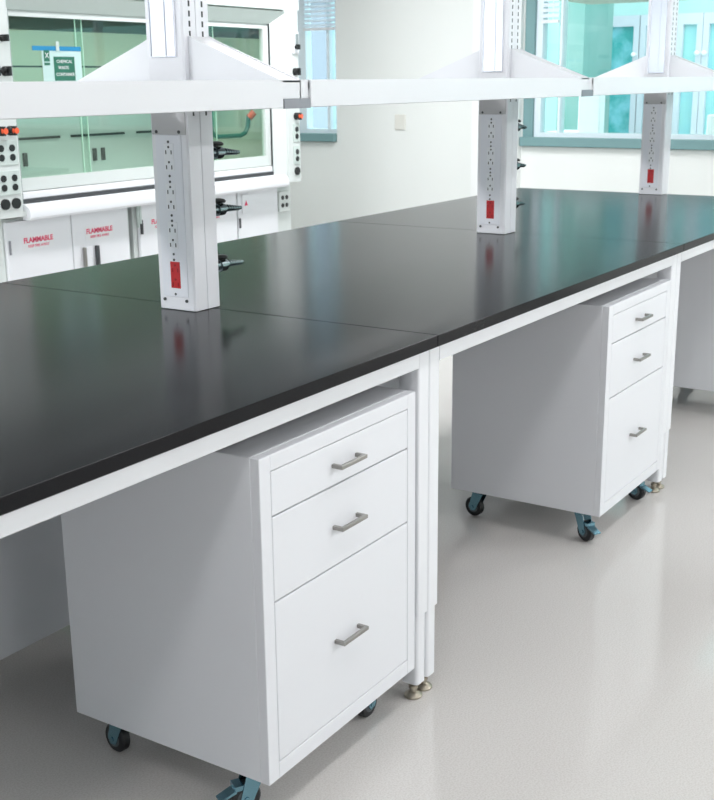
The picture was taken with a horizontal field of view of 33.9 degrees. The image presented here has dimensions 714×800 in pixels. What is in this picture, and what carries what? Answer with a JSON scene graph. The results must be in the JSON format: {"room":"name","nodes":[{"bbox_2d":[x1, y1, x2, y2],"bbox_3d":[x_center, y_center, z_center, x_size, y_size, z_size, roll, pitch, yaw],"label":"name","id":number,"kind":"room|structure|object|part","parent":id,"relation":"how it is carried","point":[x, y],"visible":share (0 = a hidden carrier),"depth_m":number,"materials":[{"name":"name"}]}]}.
{"room":"science laboratory","nodes":[
{"label":"science laboratory","id":0,"kind":"room"},
{"bbox_2d":[0,355,713,799],"bbox_3d":[0.195,0.938,2.582,9.300,0.100,11.400,9,18,32],"label":"floor","id":1,"kind":"structure","parent":0,"point":[567,667],"depth_m":3.07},
{"bbox_2d":[0,514,69,659],"bbox_3d":[-1.059,0.290,3.242,0.595,0.830,0.604,9,18,32],"label":"base cabinet","id":2,"kind":"object","parent":1,"relation":"on","point":[33,585],"visible":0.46,"depth_m":3.06,"materials":[{"name":"white metal"}]},
{"bbox_2d":[0,208,130,282],"bbox_3d":[-1.879,-0.614,6.480,0.976,0.893,0.888,9,18,32],"label":"base cabinet","id":3,"kind":"object","parent":1,"relation":"on","point":[28,248],"visible":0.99,"depth_m":6.09,"materials":[{"name":"white metal"}]},
{"bbox_3d":[-1.621,-0.555,6.049,0.020,0.761,0.431,9,18,32],"label":"door","id":4,"kind":"part","parent":3,"relation":"part of","materials":[{"name":"white paint"}]},
{"bbox_3d":[-1.446,-0.743,6.237,0.020,0.140,0.015,9,18,32],"label":"door handle","id":5,"kind":"part","parent":3,"relation":"part of","materials":[{"name":"silver metal"}]},
{"bbox_3d":[-1.431,-0.753,6.276,0.006,0.140,0.046,9,18,32],"label":"latch plate","id":6,"kind":"part","parent":3,"relation":"part of","materials":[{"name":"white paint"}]},
{"bbox_3d":[-1.395,-0.763,6.309,0.024,0.140,0.017,9,18,32],"label":"door handle","id":7,"kind":"part","parent":3,"relation":"part of","materials":[{"name":"grey metal"}]},
{"bbox_3d":[-1.387,-0.652,6.396,0.020,0.761,0.417,9,18,32],"label":"door","id":8,"kind":"part","parent":3,"relation":"part of","materials":[{"name":"white paint"}]},
{"bbox_2d":[128,193,237,258],"bbox_3d":[-1.376,-0.825,7.233,0.970,0.895,0.908,9,18,32],"label":"base cabinet","id":9,"kind":"object","parent":1,"relation":"on","point":[142,220],"visible":0.1,"depth_m":6.64,"materials":[{"name":"white metal"}]},
{"bbox_3d":[-1.112,-0.767,6.806,0.020,0.761,0.414,9,18,32],"label":"door","id":10,"kind":"part","parent":9,"relation":"part of","materials":[{"name":"white paint"}]},
{"bbox_2d":[0,0,302,219],"bbox_3d":[-1.513,-1.934,6.660,1.106,1.562,2.695,9,18,32],"label":"fume hood","id":11,"kind":"object","parent":9,"relation":"on","point":[57,166],"visible":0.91,"depth_m":6.90,"materials":[{"name":"white metal"}]},
{"bbox_2d":[0,145,4,161],"bbox_3d":[-1.696,-1.177,5.585,0.006,0.077,0.033,9,18,32],"label":"outlet","id":12,"kind":"object","parent":11,"relation":"attached to","point":[2,147],"depth_m":5.59,"materials":[{"name":"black plastic"}]},
{"bbox_3d":[-1.684,-1.274,5.550,0.045,0.046,0.046,9,18,32],"label":"knob","id":13,"kind":"part","parent":11,"relation":"part of","materials":[{"name":"orange plastic"}]},
{"bbox_2d":[0,141,7,165],"bbox_3d":[-1.700,-1.177,5.588,0.007,0.116,0.070,9,18,32],"label":"outlet plate","id":14,"kind":"object","parent":11,"relation":"attached to","point":[3,144],"depth_m":5.60,"materials":[{"name":"white plastic"}]},
{"bbox_2d":[1,175,7,191],"bbox_3d":[-1.695,-1.040,5.623,0.006,0.077,0.033,9,18,32],"label":"outlet","id":15,"kind":"object","parent":11,"relation":"attached to","point":[4,178],"depth_m":5.62,"materials":[{"name":"black plastic"}]},
{"bbox_3d":[-1.652,-1.699,5.493,0.045,0.032,0.032,9,18,32],"label":"knob","id":16,"kind":"part","parent":11,"relation":"part of","materials":[{"name":"black plastic"}]},
{"bbox_2d":[0,171,9,195],"bbox_3d":[-1.699,-1.040,5.625,0.007,0.116,0.070,9,18,32],"label":"outlet plate","id":17,"kind":"object","parent":11,"relation":"attached to","point":[4,175],"depth_m":5.63,"materials":[{"name":"white plastic"}]},
{"bbox_3d":[-1.651,-1.554,5.532,0.045,0.046,0.046,9,18,32],"label":"knob","id":18,"kind":"part","parent":11,"relation":"part of","materials":[{"name":"black plastic"}]},
{"bbox_3d":[-1.648,-1.289,5.604,0.045,0.046,0.046,9,18,32],"label":"knob","id":19,"kind":"part","parent":11,"relation":"part of","materials":[{"name":"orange plastic"}]},
{"bbox_2d":[6,140,18,164],"bbox_3d":[-1.664,-1.192,5.642,0.007,0.116,0.070,9,18,32],"label":"outlet plate","id":20,"kind":"object","parent":11,"relation":"attached to","point":[12,158],"depth_m":5.64,"materials":[{"name":"white plastic"}]},
{"bbox_2d":[9,144,15,160],"bbox_3d":[-1.660,-1.192,5.640,0.006,0.077,0.033,9,18,32],"label":"outlet","id":21,"kind":"object","parent":11,"relation":"attached to","point":[12,147],"depth_m":5.64,"materials":[{"name":"black plastic"}]},
{"bbox_2d":[8,170,20,194],"bbox_3d":[-1.662,-1.055,5.679,0.007,0.116,0.070,9,18,32],"label":"outlet plate","id":22,"kind":"object","parent":11,"relation":"attached to","point":[14,183],"depth_m":5.67,"materials":[{"name":"white plastic"}]},
{"bbox_2d":[12,174,17,190],"bbox_3d":[-1.658,-1.055,5.677,0.006,0.077,0.033,9,18,32],"label":"outlet","id":23,"kind":"object","parent":11,"relation":"attached to","point":[14,176],"depth_m":5.67,"materials":[{"name":"black plastic"}]},
{"bbox_3d":[-1.900,-1.376,6.708,0.014,0.075,0.024,9,18,32],"label":"baffle handle","id":24,"kind":"part","parent":11,"relation":"part of","materials":[{"name":"black plastic"}]},
{"bbox_2d":[32,41,81,80],"bbox_3d":[-1.509,-1.684,5.917,0.006,0.245,0.325,9,18,32],"label":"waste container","id":25,"kind":"object","parent":11,"relation":"attached to","point":[60,63],"visible":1,"depth_m":5.93,"materials":[{"name":"white plastic"}]},
{"bbox_3d":[-1.601,-1.500,7.153,0.014,0.075,0.024,9,18,32],"label":"baffle handle","id":26,"kind":"part","parent":11,"relation":"part of","materials":[{"name":"black plastic"}]},
{"bbox_3d":[-1.563,-1.516,7.209,0.014,0.075,0.024,9,18,32],"label":"baffle handle","id":27,"kind":"part","parent":11,"relation":"part of","materials":[{"name":"black plastic"}]},
{"bbox_3d":[-1.111,-1.247,6.656,0.030,0.036,2.065,9,18,32],"label":"sash handle","id":28,"kind":"part","parent":11,"relation":"part of","materials":[{"name":"white paint"}]},
{"bbox_3d":[-1.048,-1.172,6.671,0.060,0.077,2.165,9,18,32],"label":"airfoil sill","id":29,"kind":"part","parent":11,"relation":"part of","materials":[{"name":"white paint"}]},
{"bbox_2d":[291,32,298,53],"bbox_3d":[-0.390,-2.255,7.395,0.013,0.130,0.065,9,18,32],"label":"monitor","id":30,"kind":"object","parent":11,"relation":"on","point":[294,35],"depth_m":7.38,"materials":[{"name":"white paint"}]},
{"bbox_2d":[293,146,299,164],"bbox_3d":[-0.389,-1.584,7.574,0.007,0.116,0.070,9,18,32],"label":"outlet plate","id":31,"kind":"object","parent":11,"relation":"attached to","point":[296,149],"depth_m":7.56,"materials":[{"name":"white plastic"}]},
{"bbox_2d":[293,123,299,141],"bbox_3d":[-0.390,-1.721,7.537,0.007,0.116,0.070,9,18,32],"label":"outlet plate","id":32,"kind":"object","parent":11,"relation":"attached to","point":[296,126],"depth_m":7.53,"materials":[{"name":"white plastic"}]},
{"bbox_2d":[295,34,298,43],"bbox_3d":[-0.380,-2.276,7.393,0.005,0.070,0.030,9,18,32],"label":"screen","id":33,"kind":"object","parent":11,"relation":"on","point":[296,35],"depth_m":7.39,"materials":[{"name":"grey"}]},
{"bbox_2d":[295,127,298,138],"bbox_3d":[-0.387,-1.720,7.534,0.006,0.077,0.033,9,18,32],"label":"outlet","id":34,"kind":"object","parent":11,"relation":"attached to","point":[296,128],"depth_m":7.53,"materials":[{"name":"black plastic"}]},
{"bbox_3d":[-0.377,-2.083,7.427,0.045,0.046,0.046,9,18,32],"label":"knob","id":35,"kind":"part","parent":11,"relation":"part of","materials":[{"name":"black plastic"}]},
{"bbox_3d":[-0.375,-1.817,7.499,0.045,0.046,0.046,9,18,32],"label":"knob","id":36,"kind":"part","parent":11,"relation":"part of","materials":[{"name":"orange plastic"}]},
{"bbox_3d":[-0.874,-0.865,7.160,0.020,0.761,0.449,9,18,32],"label":"door","id":37,"kind":"part","parent":9,"relation":"part of","materials":[{"name":"white paint"}]},
{"bbox_2d":[0,283,436,699],"bbox_3d":[-0.942,0.411,2.558,1.524,0.954,1.834,9,18,32],"label":"lab bench","id":38,"kind":"object","parent":1,"relation":"on","point":[101,396],"visible":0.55,"depth_m":2.44,"materials":[{"name":"black plastic"}]},
{"bbox_2d":[78,0,310,311],"bbox_3d":[-0.418,-1.012,3.006,0.702,1.546,0.254,9,18,32],"label":"post","id":39,"kind":"object","parent":38,"relation":"on","point":[178,45],"visible":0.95,"depth_m":3.01,"materials":[{"name":"white metal"}]},
{"bbox_2d":[163,143,174,170],"bbox_3d":[-0.483,-0.623,3.006,0.033,0.070,0.002,9,18,32],"label":"outlet","id":40,"kind":"object","parent":39,"relation":"attached to","point":[168,148],"depth_m":3.01,"materials":[{"name":"white plastic"}]},
{"bbox_2d":[165,183,176,210],"bbox_3d":[-0.482,-0.525,3.033,0.033,0.070,0.002,9,18,32],"label":"outlet","id":41,"kind":"object","parent":39,"relation":"attached to","point":[170,188],"depth_m":3.03,"materials":[{"name":"white plastic"}]},
{"bbox_3d":[-0.481,-0.476,3.048,0.087,0.418,0.003,9,18,32],"label":"service plate","id":42,"kind":"part","parent":39,"relation":"part of","materials":[{"name":"white metal"}]},
{"bbox_2d":[167,222,177,248],"bbox_3d":[-0.481,-0.430,3.058,0.033,0.070,0.002,9,18,32],"label":"outlet","id":43,"kind":"object","parent":39,"relation":"attached to","point":[172,227],"depth_m":3.06,"materials":[{"name":"white plastic"}]},
{"bbox_2d":[170,261,180,288],"bbox_3d":[-0.478,-0.329,3.085,0.033,0.070,0.002,9,18,32],"label":"outlet","id":44,"kind":"object","parent":39,"relation":"attached to","point":[175,266],"depth_m":3.08,"materials":[{"name":"red plastic"}]},
{"bbox_3d":[-0.374,-0.677,3.109,0.042,0.019,0.042,9,18,32],"label":"valve knob","id":45,"kind":"part","parent":39,"relation":"part of","materials":[{"name":"black plastic"}]},
{"bbox_3d":[-0.373,-0.532,3.148,0.042,0.019,0.042,9,18,32],"label":"valve knob","id":46,"kind":"part","parent":39,"relation":"part of","materials":[{"name":"black plastic"}]},
{"bbox_3d":[-0.371,-0.387,3.188,0.042,0.019,0.042,9,18,32],"label":"valve knob","id":47,"kind":"part","parent":39,"relation":"part of","materials":[{"name":"black plastic"}]},
{"bbox_2d":[308,78,581,106],"bbox_3d":[0.238,-0.969,3.657,0.278,0.066,1.721,9,18,32],"label":"shelf","id":48,"kind":"object","parent":39,"relation":"attached to","point":[322,92],"visible":0.77,"depth_m":3.39,"materials":[{"name":"white metal"}]},
{"bbox_2d":[0,283,436,515],"bbox_3d":[-0.947,-0.035,2.437,1.524,0.029,1.833,9,18,32],"label":"countertop","id":49,"kind":"structure","parent":38,"relation":"on","point":[93,386],"depth_m":2.45,"materials":[{"name":"black stone"}]},
{"bbox_3d":[0.144,0.618,2.989,0.049,0.215,0.043,9,18,32],"label":"leg","id":50,"kind":"part","parent":38,"relation":"part of","materials":[{"name":"white paint"}]},
{"bbox_3d":[0.140,0.205,2.877,0.056,0.686,0.050,9,18,32],"label":"leg","id":51,"kind":"part","parent":38,"relation":"part of","materials":[{"name":"white paint"}]},
{"bbox_2d":[61,386,414,799],"bbox_3d":[-0.256,0.415,2.750,0.595,0.830,0.630,9,18,32],"label":"base cabinet","id":52,"kind":"object","parent":1,"relation":"on","point":[234,607],"visible":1,"depth_m":2.52,"materials":[{"name":"white metal"}]},
{"bbox_3d":[-0.034,0.126,2.536,0.020,0.093,0.528,9,18,32],"label":"drawer","id":53,"kind":"part","parent":52,"relation":"part of","materials":[{"name":"white metal"}]},
{"bbox_3d":[-0.033,0.262,2.573,0.020,0.181,0.528,9,18,32],"label":"drawer","id":54,"kind":"part","parent":52,"relation":"part of","materials":[{"name":"white metal"}]},
{"bbox_3d":[-0.030,0.527,2.645,0.020,0.362,0.528,9,18,32],"label":"drawer","id":55,"kind":"part","parent":52,"relation":"part of","materials":[{"name":"white metal"}]},
{"bbox_3d":[-0.016,0.132,2.523,0.029,0.009,0.100,9,18,32],"label":"handle","id":56,"kind":"part","parent":52,"relation":"part of","materials":[{"name":"silver metal"}]},
{"bbox_3d":[-0.014,0.267,2.560,0.029,0.009,0.100,9,18,32],"label":"handle","id":57,"kind":"part","parent":52,"relation":"part of","materials":[{"name":"silver metal"}]},
{"bbox_3d":[-0.012,0.527,2.631,0.029,0.009,0.100,9,18,32],"label":"handle","id":58,"kind":"part","parent":52,"relation":"part of","materials":[{"name":"silver metal"}]},
{"bbox_2d":[236,183,290,238],"bbox_3d":[-0.972,-0.994,7.842,0.962,0.893,0.588,9,18,32],"label":"base cabinet","id":59,"kind":"object","parent":1,"relation":"on","point":[266,211],"visible":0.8,"depth_m":7.49,"materials":[{"name":"white metal"}]},
{"bbox_2d":[241,194,249,213],"bbox_3d":[-0.697,-1.226,7.321,0.010,0.120,0.070,9,18,32],"label":"warning label","id":60,"kind":"object","parent":59,"relation":"attached to","point":[245,198],"depth_m":7.31,"materials":[{"name":"white paint"}]},
{"bbox_3d":[-0.632,-0.966,7.519,0.020,0.761,0.409,9,18,32],"label":"door","id":61,"kind":"part","parent":59,"relation":"part of","materials":[{"name":"white paint"}]},
{"bbox_2d":[277,190,289,211],"bbox_3d":[-0.485,-1.301,7.664,0.028,0.130,0.110,9,18,32],"label":"outlet plate","id":62,"kind":"object","parent":59,"relation":"attached to","point":[282,195],"depth_m":7.64,"materials":[{"name":"white plastic"}]},
{"bbox_2d":[281,195,287,207],"bbox_3d":[-0.472,-1.299,7.656,0.005,0.078,0.072,9,18,32],"label":"outlet","id":63,"kind":"object","parent":59,"relation":"attached to","point":[284,198],"depth_m":7.66,"materials":[{"name":"black plastic"}]},
{"bbox_2d":[2,221,683,690],"bbox_3d":[0.056,-0.003,4.043,1.524,0.954,1.834,9,18,32],"label":"lab bench","id":64,"kind":"object","parent":1,"relation":"on","point":[467,289],"visible":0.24,"depth_m":3.61,"materials":[{"name":"black stone"}]},
{"bbox_2d":[2,221,683,346],"bbox_3d":[0.051,-0.450,3.921,1.524,0.029,1.833,9,18,32],"label":"countertop","id":65,"kind":"structure","parent":64,"relation":"on","point":[450,285],"depth_m":3.66,"materials":[{"name":"black stone"}]},
{"bbox_3d":[0.172,0.607,3.031,0.049,0.215,0.043,9,18,32],"label":"leg","id":66,"kind":"part","parent":64,"relation":"part of","materials":[{"name":"white paint"}]},
{"bbox_3d":[0.168,0.193,2.919,0.056,0.686,0.050,9,18,32],"label":"leg","id":67,"kind":"part","parent":64,"relation":"part of","materials":[{"name":"white paint"}]},
{"bbox_2d":[419,0,592,233],"bbox_3d":[0.580,-1.426,4.490,0.702,1.546,0.254,9,18,32],"label":"post","id":68,"kind":"object","parent":64,"relation":"on","point":[500,55],"visible":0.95,"depth_m":4.48,"materials":[{"name":"white metal"}]},
{"bbox_2d":[486,200,493,218],"bbox_3d":[0.520,-0.743,4.569,0.033,0.070,0.002,9,18,32],"label":"outlet","id":69,"kind":"object","parent":68,"relation":"attached to","point":[489,203],"depth_m":4.57,"materials":[{"name":"red plastic"}]},
{"bbox_2d":[486,173,493,191],"bbox_3d":[0.517,-0.844,4.543,0.033,0.070,0.002,9,18,32],"label":"outlet","id":70,"kind":"object","parent":68,"relation":"attached to","point":[489,176],"depth_m":4.54,"materials":[{"name":"white plastic"}]},
{"bbox_3d":[0.517,-0.890,4.533,0.087,0.418,0.003,9,18,32],"label":"service plate","id":71,"kind":"part","parent":68,"relation":"part of","materials":[{"name":"white metal"}]},
{"bbox_2d":[487,147,494,165],"bbox_3d":[0.516,-0.939,4.517,0.033,0.070,0.002,9,18,32],"label":"outlet","id":72,"kind":"object","parent":68,"relation":"attached to","point":[490,150],"depth_m":4.52,"materials":[{"name":"white plastic"}]},
{"bbox_2d":[487,120,494,138],"bbox_3d":[0.515,-1.037,4.491,0.033,0.070,0.002,9,18,32],"label":"outlet","id":73,"kind":"object","parent":68,"relation":"attached to","point":[490,123],"depth_m":4.49,"materials":[{"name":"white plastic"}]},
{"bbox_3d":[1.142,0.204,4.474,0.049,0.215,0.043,9,18,32],"label":"leg","id":74,"kind":"part","parent":64,"relation":"part of","materials":[{"name":"white paint"}]},
{"bbox_3d":[1.137,-0.209,4.362,0.056,0.686,0.050,9,18,32],"label":"leg","id":75,"kind":"part","parent":64,"relation":"part of","materials":[{"name":"white paint"}]},
{"bbox_2d":[377,377,399,388],"bbox_3d":[-0.244,-0.048,4.455,0.595,0.830,0.604,9,18,32],"label":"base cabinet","id":76,"kind":"object","parent":1,"relation":"on","point":[394,383],"visible":0.02,"depth_m":4.50,"materials":[{"name":"white metal"}]},
{"bbox_2d":[339,188,713,488],"bbox_3d":[1.054,-0.417,5.527,1.524,0.954,1.834,9,18,32],"label":"lab bench","id":77,"kind":"object","parent":1,"relation":"on","point":[688,220],"visible":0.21,"depth_m":5.09,"materials":[{"name":"black plastic"}]},
{"bbox_2d":[339,188,713,251],"bbox_3d":[1.049,-0.864,5.406,1.524,0.029,1.833,9,18,32],"label":"countertop","id":78,"kind":"structure","parent":77,"relation":"on","point":[688,220],"depth_m":5.17,"materials":[{"name":"black stone"}]},
{"bbox_2d":[597,0,713,194],"bbox_3d":[1.547,-1.827,5.929,0.702,1.546,0.139,9,18,32],"label":"post","id":79,"kind":"object","parent":77,"relation":"on","point":[661,59],"visible":0.91,"depth_m":5.95,"materials":[{"name":"white metal"}]},
{"bbox_2d":[647,169,653,182],"bbox_3d":[1.518,-1.157,6.054,0.033,0.070,0.002,9,18,32],"label":"outlet","id":80,"kind":"object","parent":79,"relation":"attached to","point":[650,172],"depth_m":6.05,"materials":[{"name":"red plastic"}]},
{"bbox_3d":[1.515,-1.304,6.018,0.087,0.418,0.003,9,18,32],"label":"service plate","id":81,"kind":"part","parent":79,"relation":"part of","materials":[{"name":"white metal"}]},
{"bbox_2d":[648,149,654,162],"bbox_3d":[1.515,-1.258,6.028,0.033,0.070,0.002,9,18,32],"label":"outlet","id":82,"kind":"object","parent":79,"relation":"attached to","point":[651,152],"depth_m":6.03,"materials":[{"name":"white plastic"}]},
{"bbox_2d":[649,129,655,142],"bbox_3d":[1.514,-1.353,6.002,0.033,0.070,0.002,9,18,32],"label":"outlet","id":83,"kind":"object","parent":79,"relation":"attached to","point":[652,132],"depth_m":6.00,"materials":[{"name":"white plastic"}]},
{"bbox_2d":[592,77,713,95],"bbox_3d":[1.236,-1.383,5.142,0.278,0.066,1.721,9,18,32],"label":"shelf","id":84,"kind":"object","parent":79,"relation":"attached to","point":[600,85],"visible":0.69,"depth_m":4.85,"materials":[{"name":"white metal"}]},
{"bbox_2d":[650,109,656,122],"bbox_3d":[1.513,-1.451,5.976,0.033,0.070,0.002,9,18,32],"label":"outlet","id":85,"kind":"object","parent":79,"relation":"attached to","point":[653,112],"depth_m":5.97,"materials":[{"name":"white plastic"}]},
{"bbox_3d":[1.170,0.192,4.516,0.049,0.215,0.043,9,18,32],"label":"leg","id":86,"kind":"part","parent":77,"relation":"part of","materials":[{"name":"white paint"}]},
{"bbox_3d":[1.166,-0.221,4.404,0.056,0.686,0.050,9,18,32],"label":"leg","id":87,"kind":"part","parent":77,"relation":"part of","materials":[{"name":"white paint"}]},
{"bbox_2d":[451,278,670,540],"bbox_3d":[0.751,-0.003,4.248,0.595,0.830,0.604,9,18,32],"label":"base cabinet","id":88,"kind":"object","parent":1,"relation":"on","point":[563,409],"visible":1,"depth_m":4.01,"materials":[{"name":"white metal"}]},
{"bbox_3d":[0.970,0.113,4.133,0.020,0.362,0.528,9,18,32],"label":"drawer","id":89,"kind":"part","parent":88,"relation":"part of","materials":[{"name":"white metal"}]},
{"bbox_3d":[0.967,-0.153,4.061,0.020,0.181,0.528,9,18,32],"label":"drawer","id":90,"kind":"part","parent":88,"relation":"part of","materials":[{"name":"white metal"}]},
{"bbox_3d":[0.988,0.112,4.119,0.029,0.009,0.100,9,18,32],"label":"handle","id":91,"kind":"part","parent":88,"relation":"part of","materials":[{"name":"silver metal"}]},
{"bbox_3d":[0.966,-0.289,4.024,0.020,0.093,0.528,9,18,32],"label":"drawer","id":92,"kind":"part","parent":88,"relation":"part of","materials":[{"name":"white metal"}]},
{"bbox_3d":[0.986,-0.148,4.048,0.029,0.009,0.100,9,18,32],"label":"handle","id":93,"kind":"part","parent":88,"relation":"part of","materials":[{"name":"silver metal"}]},
{"bbox_3d":[0.984,-0.283,4.011,0.029,0.009,0.100,9,18,32],"label":"handle","id":94,"kind":"part","parent":88,"relation":"part of","materials":[{"name":"silver metal"}]},
{"bbox_2d":[642,249,713,390],"bbox_3d":[1.738,-0.412,5.717,0.595,0.830,0.635,9,18,32],"label":"base cabinet","id":95,"kind":"object","parent":1,"relation":"on","point":[694,350],"visible":0.5,"depth_m":5.48,"materials":[{"name":"white painted metal"},{"name":"brushed metal handles"}]},
{"bbox_3d":[-1.940,0.825,1.073,1.524,0.954,1.834,9,18,32],"label":"lab bench","id":96,"kind":"object","parent":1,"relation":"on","visible":0},
{"bbox_3d":[-1.416,-0.598,1.521,0.702,1.546,0.254,9,18,32],"label":"post","id":97,"kind":"object","parent":96,"relation":"on","visible":0},
{"bbox_2d":[0,80,282,119],"bbox_3d":[-0.760,-0.555,2.172,0.278,0.066,1.721,9,18,32],"label":"shelf","id":98,"kind":"object","parent":97,"relation":"attached to","point":[39,99],"visible":1,"depth_m":2.38,"materials":[{"name":"white metal"}]},
{"bbox_2d":[290,0,713,228],"bbox_3d":[3.263,-1.789,6.777,9.100,2.900,0.150,9,18,32],"label":"wall","id":99,"kind":"structure","parent":0,"point":[372,167],"depth_m":8.51,"materials":[{"name":"white paint"}]},
{"bbox_2d":[297,0,336,141],"bbox_3d":[-0.294,-2.709,8.881,0.385,1.455,0.190,9,18,32],"label":"window","id":100,"kind":"structure","parent":99,"relation":"in","point":[307,132],"depth_m":8.96,"materials":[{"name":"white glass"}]},
{"bbox_3d":[-0.289,-2.037,9.065,0.380,0.060,0.190,9,18,32],"label":"sill","id":101,"kind":"part","parent":100,"relation":"part of","materials":[{"name":"teal"}]},
{"bbox_2d":[303,0,334,30],"bbox_3d":[-0.286,-3.088,8.731,0.285,0.635,0.032,9,18,32],"label":"window blind","id":102,"kind":"object","parent":100,"relation":"attached to","point":[321,25],"visible":1,"depth_m":8.78,"materials":[{"name":"white plastic"}]},
{"bbox_3d":[-0.283,-2.792,8.812,0.285,0.020,0.032,9,18,32],"label":"rail","id":103,"kind":"part","parent":102,"relation":"part of","materials":[{"name":"white paint"}]},
{"bbox_2d":[395,114,405,129],"bbox_3d":[0.317,-2.038,8.588,0.090,0.110,0.012,9,18,32],"label":"wall plate","id":104,"kind":"object","parent":99,"relation":"attached to","point":[400,119],"visible":1,"depth_m":8.58,"materials":[{"name":"white plastic"}]},
{"bbox_2d":[470,0,524,196],"bbox_3d":[0.968,-2.173,8.089,0.362,2.800,0.050,9,18,32],"label":"column","id":105,"kind":"structure","parent":99,"relation":"attached to","point":[476,3],"depth_m":8.13,"materials":[{"name":"white paint"}]},
{"bbox_2d":[559,0,648,4],"bbox_3d":[4.247,-2.634,6.997,6.706,0.164,1.645,9,18,32],"label":"entrance canopy","id":106,"kind":"object","parent":99,"relation":"attached to","point":[590,2],"visible":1,"depth_m":9.10,"materials":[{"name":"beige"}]},
{"label":"outside","id":107,"kind":"structure","parent":0,"visible":0},
{"bbox_3d":[10.429,-4.626,22.695,45.000,0.120,34.640,9,18,32],"label":"paving","id":108,"kind":"object","parent":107,"visible":0},
{"bbox_2d":[311,3,336,128],"bbox_3d":[1.139,-6.873,20.608,13.000,5.500,3.100,9,18,32],"label":"building","id":109,"kind":"structure","parent":108,"relation":"on","point":[318,38],"depth_m":20.50,"materials":[{"name":"blue glass"}]},
{"bbox_2d":[548,130,577,131],"bbox_3d":[1.903,-1.819,10.373,0.340,1.100,0.420,9,18,32],"label":"planter","id":110,"kind":"object","parent":108,"relation":"on","point":[564,130],"visible":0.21,"depth_m":10.17,"materials":[{"name":"white"}]},
{"bbox_2d":[578,95,604,132],"bbox_3d":[1.949,-1.883,9.842,0.190,1.500,0.120,9,18,32],"label":"bollard","id":111,"kind":"object","parent":108,"relation":"on","point":[591,111],"visible":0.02,"depth_m":9.66,"materials":[{"name":"white"}]},
{"bbox_2d":[519,0,713,149],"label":"window","id":112,"kind":"structure","parent":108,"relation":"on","point":[601,38],"depth_m":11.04,"materials":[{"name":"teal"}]},
{"bbox_2d":[541,0,559,22],"bbox_3d":[1.291,-2.831,7.743,0.119,0.645,0.032,9,18,32],"label":"window blind","id":113,"kind":"object","parent":112,"relation":"attached to","point":[548,4],"visible":1,"depth_m":7.80,"materials":[{"name":"white plastic"}]},
{"bbox_3d":[1.294,-2.530,7.825,0.119,0.020,0.032,9,18,32],"label":"rail","id":114,"kind":"part","parent":113,"relation":"part of","materials":[{"name":"white paint"}]},
{"bbox_3d":[2.559,-2.753,11.552,0.300,1.770,0.020,9,18,32],"label":"door glass","id":115,"kind":"part","parent":112,"relation":"part of","materials":[{"name":"glass"}]},
{"bbox_3d":[2.552,-2.677,11.559,0.410,2.120,0.070,9,18,32],"label":"door","id":116,"kind":"part","parent":112,"relation":"part of","materials":[{"name":"grey"}]},
{"bbox_3d":[2.879,-2.625,11.354,0.350,2.120,0.070,9,18,32],"label":"door","id":117,"kind":"part","parent":112,"relation":"part of","materials":[{"name":"teal"}]},
{"bbox_3d":[3.135,-2.584,11.193,0.240,2.120,0.070,9,18,32],"label":"door","id":118,"kind":"part","parent":112,"relation":"part of","materials":[{"name":"grey"}]},
{"bbox_3d":[3.142,-2.659,11.185,0.130,1.770,0.020,9,18,32],"label":"door glass","id":119,"kind":"part","parent":112,"relation":"part of","materials":[{"name":"glass"}]},
{"bbox_3d":[3.645,-2.502,10.873,0.965,2.120,0.070,9,18,32],"label":"door","id":120,"kind":"part","parent":112,"relation":"part of","materials":[{"name":"grey"}]},
{"bbox_3d":[3.652,-2.578,10.866,0.855,1.770,0.020,9,18,32],"label":"door glass","id":121,"kind":"part","parent":112,"relation":"part of","materials":[{"name":"glass"}]},
{"bbox_2d":[706,114,713,133],"bbox_3d":[3.073,-1.615,9.272,0.600,1.260,0.300,9,18,32],"label":"wall","id":122,"kind":"structure","parent":108,"relation":"on","point":[710,118],"depth_m":9.15,"materials":[{"name":"white paint"}]}
]}

